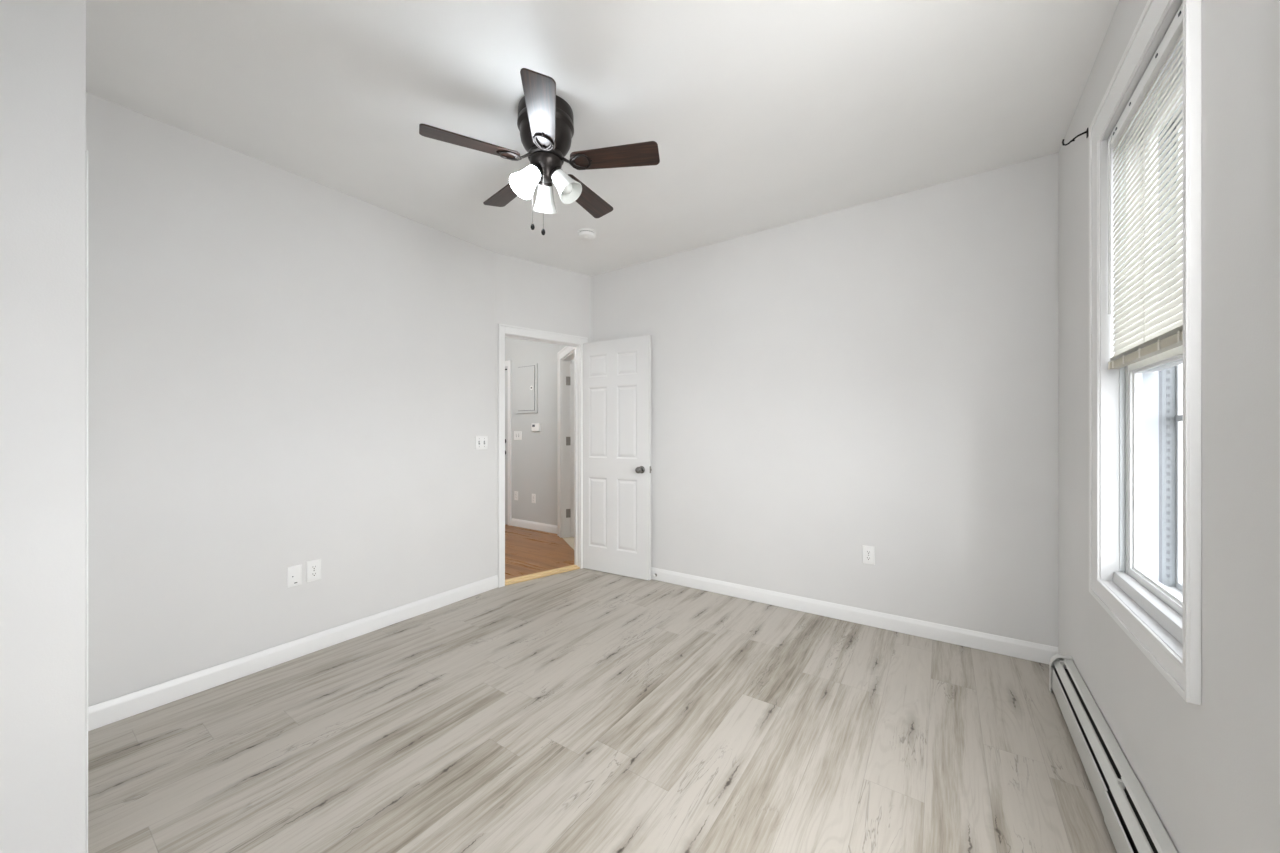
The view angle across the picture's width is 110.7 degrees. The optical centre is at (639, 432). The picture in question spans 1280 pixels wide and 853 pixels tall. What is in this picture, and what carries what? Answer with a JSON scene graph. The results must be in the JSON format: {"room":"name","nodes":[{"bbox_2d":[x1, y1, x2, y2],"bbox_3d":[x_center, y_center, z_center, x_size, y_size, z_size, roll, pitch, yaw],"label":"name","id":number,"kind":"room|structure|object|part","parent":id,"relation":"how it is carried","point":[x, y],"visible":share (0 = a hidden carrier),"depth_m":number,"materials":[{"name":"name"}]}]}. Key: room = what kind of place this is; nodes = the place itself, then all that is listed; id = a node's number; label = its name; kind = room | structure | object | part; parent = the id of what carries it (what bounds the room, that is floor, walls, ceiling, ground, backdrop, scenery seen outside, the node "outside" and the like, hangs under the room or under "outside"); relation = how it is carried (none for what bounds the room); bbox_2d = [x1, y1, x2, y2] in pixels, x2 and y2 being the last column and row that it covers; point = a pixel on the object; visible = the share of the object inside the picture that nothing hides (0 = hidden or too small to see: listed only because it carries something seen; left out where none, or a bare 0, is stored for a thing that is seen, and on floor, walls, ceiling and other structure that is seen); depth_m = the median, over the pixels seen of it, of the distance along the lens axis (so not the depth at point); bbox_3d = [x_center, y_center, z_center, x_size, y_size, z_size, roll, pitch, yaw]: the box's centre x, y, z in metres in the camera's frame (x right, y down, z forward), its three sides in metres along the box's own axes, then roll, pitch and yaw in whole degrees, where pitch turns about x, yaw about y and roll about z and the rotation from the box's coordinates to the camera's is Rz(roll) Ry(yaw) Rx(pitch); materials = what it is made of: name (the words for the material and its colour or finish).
{"room":"empty bedroom","nodes":[
{"label":"empty bedroom","id":0,"kind":"room"},
{"bbox_2d":[0,0,85,852],"bbox_3d":[-2.818,-0.093,0.200,0.895,2.626,3.144,0,0,34],"label":"wall","id":1,"kind":"structure","parent":0,"point":[43,42],"depth_m":1.19,"materials":[{"name":"paint"}]},
{"bbox_2d":[86,150,87,852],"bbox_3d":[-1.923,0.212,1.496,0.883,2.016,0.004,0,0,34],"label":"trim","id":2,"kind":"structure","parent":1,"relation":"attached to","point":[86,150],"depth_m":1.25,"materials":[{"name":"white paint"}]},
{"bbox_2d":[86,92,494,706],"bbox_3d":[-2.653,-0.099,1.347,0.110,2.638,5.222,0,0,34],"label":"wall","id":3,"kind":"structure","parent":0,"point":[286,369],"depth_m":2.28,"materials":[{"name":"paint"}]},
{"bbox_2d":[88,575,497,730],"bbox_3d":[-1.706,1.171,2.616,0.013,0.095,2.091,0,0,34],"label":"baseboard","id":4,"kind":"structure","parent":3,"relation":"attached to","point":[122,707],"depth_m":2.26,"materials":[{"name":"white paint"}]},
{"bbox_2d":[287,564,301,587],"bbox_3d":[-1.870,0.778,2.395,0.007,0.111,0.067,0,0,34],"label":"cable plate","id":5,"kind":"object","parent":3,"relation":"attached to","point":[294,573],"visible":1,"depth_m":2.39,"materials":[{"name":"white plastic"}]},
{"bbox_2d":[306,559,320,582],"bbox_3d":[-1.820,0.771,2.467,0.008,0.116,0.071,0,0,34],"label":"wall outlet","id":6,"kind":"object","parent":3,"relation":"attached to","point":[313,568],"visible":1,"depth_m":2.46,"materials":[{"name":"white plastic"}]},
{"bbox_2d":[475,436,487,449],"bbox_3d":[-1.203,0.077,3.367,0.016,0.104,0.111,0,0,34],"label":"light switch","id":7,"kind":"object","parent":3,"relation":"attached to","point":[481,442],"visible":1,"depth_m":3.37,"materials":[{"name":"white plastic"}]},
{"bbox_2d":[505,564,579,585],"bbox_3d":[-0.832,1.210,3.771,0.694,0.020,0.091,0,0,-39],"label":"trim","id":8,"kind":"structure","parent":3,"relation":"attached to","point":[571,567],"depth_m":3.75,"materials":[{"name":"brown wood"}]},
{"bbox_2d":[498,323,587,587],"bbox_3d":[-0.833,0.181,3.773,0.844,2.078,0.120,0,0,-39],"label":"door frame","id":9,"kind":"structure","parent":3,"relation":"attached to","point":[509,331],"depth_m":3.76,"materials":[{"name":"white paint"}]},
{"bbox_2d":[583,335,651,579],"bbox_3d":[-0.242,0.208,3.790,0.738,2.012,0.101,0,0,30],"label":"door","id":10,"kind":"structure","parent":9,"relation":"attached to","point":[617,469],"depth_m":3.78,"materials":[{"name":"white paint"}]},
{"bbox_3d":[-0.003,0.308,3.631,0.062,0.062,0.066,0,0,30],"label":"handle","id":11,"kind":"part","parent":10,"relation":"part of","materials":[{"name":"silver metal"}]},
{"bbox_2d":[505,337,558,525],"bbox_3d":[-1.712,-0.080,5.878,1.930,2.600,0.100,0,0,34],"label":"wall","id":12,"kind":"structure","parent":0,"point":[534,457],"depth_m":5.52,"materials":[{"name":"paint"}]},
{"bbox_2d":[505,360,511,525],"bbox_3d":[-2.087,0.138,6.027,0.925,2.165,0.076,0,0,34],"label":"door","id":13,"kind":"structure","parent":12,"relation":"in","point":[508,370],"depth_m":5.80,"materials":[{"name":"paint"}]},
{"bbox_2d":[514,491,517,499],"bbox_3d":[-1.609,0.822,5.742,0.071,0.116,0.008,0,0,34],"label":"wall outlet","id":14,"kind":"object","parent":12,"relation":"attached to","point":[515,492],"visible":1,"depth_m":5.74,"materials":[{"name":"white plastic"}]},
{"bbox_2d":[514,431,521,439],"bbox_3d":[-1.588,0.040,5.722,0.149,0.114,0.016,0,0,34],"label":"light switch","id":15,"kind":"object","parent":12,"relation":"attached to","point":[517,434],"visible":1,"depth_m":5.72,"materials":[{"name":"white plastic"}]},
{"bbox_2d":[516,363,537,413],"bbox_3d":[-1.443,-0.551,5.615,0.380,0.620,0.028,0,0,34],"label":"breaker panel","id":16,"kind":"object","parent":12,"relation":"attached to","point":[527,375],"visible":1,"depth_m":5.59,"materials":[{"name":"paint"}]},
{"bbox_3d":[-1.447,-0.558,5.613,0.305,0.555,0.008,0,0,34],"label":"panel door","id":17,"kind":"part","parent":16,"relation":"part of","materials":[{"name":"paint"}]},
{"bbox_2d":[511,518,556,533],"bbox_3d":[-1.319,1.171,5.540,0.880,0.095,0.013,0,0,34],"label":"baseboard","id":18,"kind":"structure","parent":12,"relation":"attached to","point":[549,528],"depth_m":5.53,"materials":[{"name":"white paint"}]},
{"bbox_2d":[532,494,535,502],"bbox_3d":[-1.339,0.830,5.556,0.071,0.116,0.008,0,0,34],"label":"wall outlet","id":19,"kind":"object","parent":12,"relation":"attached to","point":[533,495],"visible":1,"depth_m":5.55,"materials":[{"name":"white plastic"}]},
{"bbox_2d":[531,423,540,430],"bbox_3d":[-1.299,-0.065,5.516,0.140,0.100,0.029,0,0,34],"label":"thermostat","id":20,"kind":"object","parent":12,"relation":"attached to","point":[534,426],"visible":1,"depth_m":5.50,"materials":[{"name":"white plastic"}]},
{"bbox_2d":[495,252,590,574],"bbox_3d":[-0.819,-0.105,3.791,0.897,2.649,0.080,0,0,-39],"label":"wall","id":21,"kind":"structure","parent":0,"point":[528,294],"depth_m":3.68,"materials":[{"name":"paint"}]},
{"bbox_2d":[563,537,573,548],"bbox_3d":[0.193,1.250,5.118,2.270,0.060,2.139,0,0,34],"label":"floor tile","id":22,"kind":"structure","parent":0,"point":[570,540],"depth_m":5.00,"materials":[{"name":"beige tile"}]},
{"bbox_2d":[88,524,1116,852],"bbox_3d":[-1.837,1.250,1.654,6.499,0.060,7.050,0,0,34],"label":"floor","id":23,"kind":"structure","parent":0,"point":[583,710],"depth_m":1.74,"materials":[{"name":"grey laminate"}]},
{"bbox_2d":[86,0,1118,275],"bbox_3d":[-0.832,-1.475,0.679,3.840,0.229,6.420,0,0,34],"label":"ceiling","id":24,"kind":"structure","parent":0,"point":[761,115],"depth_m":1.86,"materials":[{"name":"paint"}]},
{"bbox_2d":[419,68,659,234],"bbox_3d":[-0.417,-1.138,1.984,0.974,0.571,0.965,0,0,34],"label":"ceiling fan","id":25,"kind":"object","parent":24,"relation":"hanging from","point":[545,121],"visible":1,"depth_m":1.89,"materials":[{"name":"brown wood"}]},
{"bbox_3d":[-0.693,-1.189,1.818,0.385,0.006,0.120,0,13,-27],"label":"blade","id":26,"kind":"part","parent":25,"relation":"part of","materials":[{"name":"brown wood"}]},
{"bbox_3d":[-0.636,-1.189,2.178,0.385,0.006,0.120,0,13,45],"label":"blade","id":27,"kind":"part","parent":25,"relation":"part of","materials":[{"name":"brown wood"}]},
{"bbox_3d":[-0.482,-1.088,1.897,0.053,0.086,0.074,0,0,34],"label":"bulb","id":28,"kind":"part","parent":25,"relation":"part of","materials":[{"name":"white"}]},
{"bbox_3d":[-0.492,-1.078,1.891,0.110,0.138,0.133,0,0,34],"label":"lamp shade","id":29,"kind":"part","parent":25,"relation":"part of","materials":[{"name":"white glass"}]},
{"bbox_3d":[-0.368,-1.189,1.652,0.120,0.006,0.385,13,-2,-9],"label":"blade","id":30,"kind":"part","parent":25,"relation":"part of","materials":[{"name":"brown wood"}]},
{"bbox_3d":[-0.418,-1.020,1.913,0.002,0.285,0.002,0,0,34],"label":"pull chain","id":31,"kind":"part","parent":25,"relation":"part of","materials":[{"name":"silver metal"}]},
{"bbox_3d":[-0.441,-1.078,2.062,0.125,0.138,0.122,0,0,34],"label":"lamp shade","id":32,"kind":"part","parent":25,"relation":"part of","materials":[{"name":"white glass"}]},
{"bbox_3d":[-0.316,-1.078,1.936,0.132,0.138,0.109,0,0,34],"label":"lamp shade","id":33,"kind":"part","parent":25,"relation":"part of","materials":[{"name":"white glass"}]},
{"bbox_3d":[-0.329,-1.088,1.936,0.073,0.086,0.053,0,0,34],"label":"bulb","id":34,"kind":"part","parent":25,"relation":"part of","materials":[{"name":"white glass"}]},
{"bbox_3d":[-0.275,-1.189,2.235,0.120,0.006,0.385,-15,-7,26],"label":"blade","id":35,"kind":"part","parent":25,"relation":"part of","materials":[{"name":"brown wood"}]},
{"bbox_3d":[-0.110,-1.189,1.910,0.385,0.006,0.120,0,-13,9],"label":"blade","id":36,"kind":"part","parent":25,"relation":"part of","materials":[{"name":"brown wood"}]},
{"bbox_2d":[578,228,595,239],"bbox_3d":[-0.379,-1.407,3.152,0.132,0.042,0.132,0,0,34],"label":"smoke detector","id":37,"kind":"object","parent":24,"relation":"attached to","point":[584,233],"visible":1,"depth_m":3.12,"materials":[{"name":"white plastic"}]},
{"bbox_2d":[591,152,1058,647],"bbox_3d":[1.005,-0.124,3.154,3.404,2.689,0.110,0,0,33],"label":"wall","id":38,"kind":"structure","parent":0,"point":[883,374],"depth_m":2.79,"materials":[{"name":"paint"}]},
{"bbox_2d":[651,567,1058,663],"bbox_3d":[0.874,1.171,3.166,3.133,0.095,0.013,0,0,33],"label":"baseboard","id":39,"kind":"structure","parent":38,"relation":"attached to","point":[1041,653],"depth_m":2.77,"materials":[{"name":"white paint"}]},
{"bbox_2d":[862,545,874,564],"bbox_3d":[1.444,0.775,2.793,0.071,0.116,0.008,0,0,34],"label":"wall outlet","id":40,"kind":"object","parent":38,"relation":"attached to","point":[868,552],"visible":1,"depth_m":2.79,"materials":[{"name":"white plastic"}]},
{"bbox_2d":[1059,0,1279,852],"bbox_3d":[0.502,-0.124,-0.295,0.220,2.687,6.200,0,0,35],"label":"wall","id":41,"kind":"structure","parent":0,"point":[1209,771],"depth_m":0.94,"materials":[{"name":"paint"}]},
{"bbox_2d":[1062,128,1087,145],"bbox_3d":[1.812,-1.229,1.842,0.079,0.046,0.016,0,0,35],"label":"curtain bracket","id":42,"kind":"object","parent":41,"relation":"attached to","point":[1086,131],"visible":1,"depth_m":1.84,"materials":[{"name":"black metal"}]},
{"bbox_2d":[1049,654,1177,852],"bbox_3d":[1.178,1.131,0.933,0.080,0.179,2.789,0,0,35],"label":"baseboard heater","id":43,"kind":"object","parent":41,"relation":"attached to","point":[1133,824],"visible":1,"depth_m":1.42,"materials":[{"name":"metal"}]},
{"bbox_3d":[1.695,1.155,1.726,0.008,0.099,0.881,0,0,35],"label":"panel","id":44,"kind":"part","parent":43,"relation":"part of","materials":[{"name":"metal"}]},
{"bbox_2d":[1062,658,1137,779],"bbox_3d":[1.729,1.118,1.687,0.036,0.145,0.915,0,0,35],"label":"hood","id":45,"kind":"object","parent":43,"relation":"attached to","point":[1114,757],"depth_m":1.60,"materials":[{"name":"metal"}]},
{"bbox_3d":[0.895,1.156,0.586,0.008,0.099,1.896,0,0,35],"label":"panel","id":46,"kind":"part","parent":43,"relation":"part of","materials":[{"name":"metal"}]},
{"bbox_2d":[1121,776,1177,852],"bbox_3d":[0.939,1.116,0.558,0.040,0.148,1.900,0,0,35],"label":"hood","id":47,"kind":"object","parent":43,"relation":"attached to","point":[1154,836],"depth_m":1.21,"materials":[{"name":"metal"}]},
{"bbox_2d":[1089,0,1201,704],"bbox_3d":[1.598,-0.282,1.300,0.239,1.804,0.861,0,0,35],"label":"window","id":48,"kind":"structure","parent":41,"relation":"in","point":[1145,416],"depth_m":1.52,"materials":[{"name":"white paint"}]},
{"bbox_3d":[1.577,-0.265,1.261,0.230,1.617,0.729,0,0,35],"label":"frame","id":49,"kind":"part","parent":48,"relation":"part of","materials":[{"name":"white paint"}]},
{"bbox_2d":[1108,3,1182,369],"bbox_3d":[1.504,-0.645,1.312,0.048,0.837,0.703,0,0,35],"label":"window blind","id":50,"kind":"object","parent":48,"relation":"attached to","point":[1165,333],"visible":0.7,"depth_m":1.30,"materials":[{"name":"white plastic"}]},
{"bbox_3d":[1.510,-0.241,1.308,0.029,0.024,0.697,0,0,35],"label":"rail","id":51,"kind":"part","parent":50,"relation":"part of","materials":[{"name":"beige plastic"}]},
{"bbox_3d":[1.550,0.135,1.280,0.030,0.779,0.709,0,0,35],"label":"sash","id":52,"kind":"part","parent":48,"relation":"part of","materials":[{"name":"white plastic"}]},
{"bbox_3d":[1.579,-0.632,1.259,0.030,0.845,0.709,0,0,35],"label":"sash","id":53,"kind":"part","parent":48,"relation":"part of","materials":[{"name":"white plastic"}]},
{"bbox_3d":[1.633,-0.048,1.222,0.018,0.020,0.677,0,0,35],"label":"storm rail","id":54,"kind":"part","parent":48,"relation":"part of","materials":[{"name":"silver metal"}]},
{"bbox_3d":[1.637,-0.268,1.219,0.012,1.599,0.717,0,0,35],"label":"storm frame","id":55,"kind":"part","parent":48,"relation":"part of","materials":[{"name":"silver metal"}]},
{"bbox_3d":[-0.725,-0.080,4.820,0.903,2.600,0.642,0,0,34],"label":"wall","id":56,"kind":"structure","parent":0,"visible":0},
{"bbox_2d":[557,346,573,537],"bbox_3d":[-0.742,0.135,4.827,0.133,2.170,0.950,0,0,-23],"label":"trim","id":57,"kind":"structure","parent":56,"relation":"attached to","point":[564,356],"depth_m":5.13,"materials":[{"name":"white paint"}]},
{"bbox_2d":[566,363,573,536],"bbox_3d":[-0.487,0.199,5.126,0.744,2.018,0.039,0,0,2],"label":"door","id":58,"kind":"structure","parent":56,"relation":"in","point":[569,380],"depth_m":5.12,"materials":[{"name":"white paint"}]}
]}

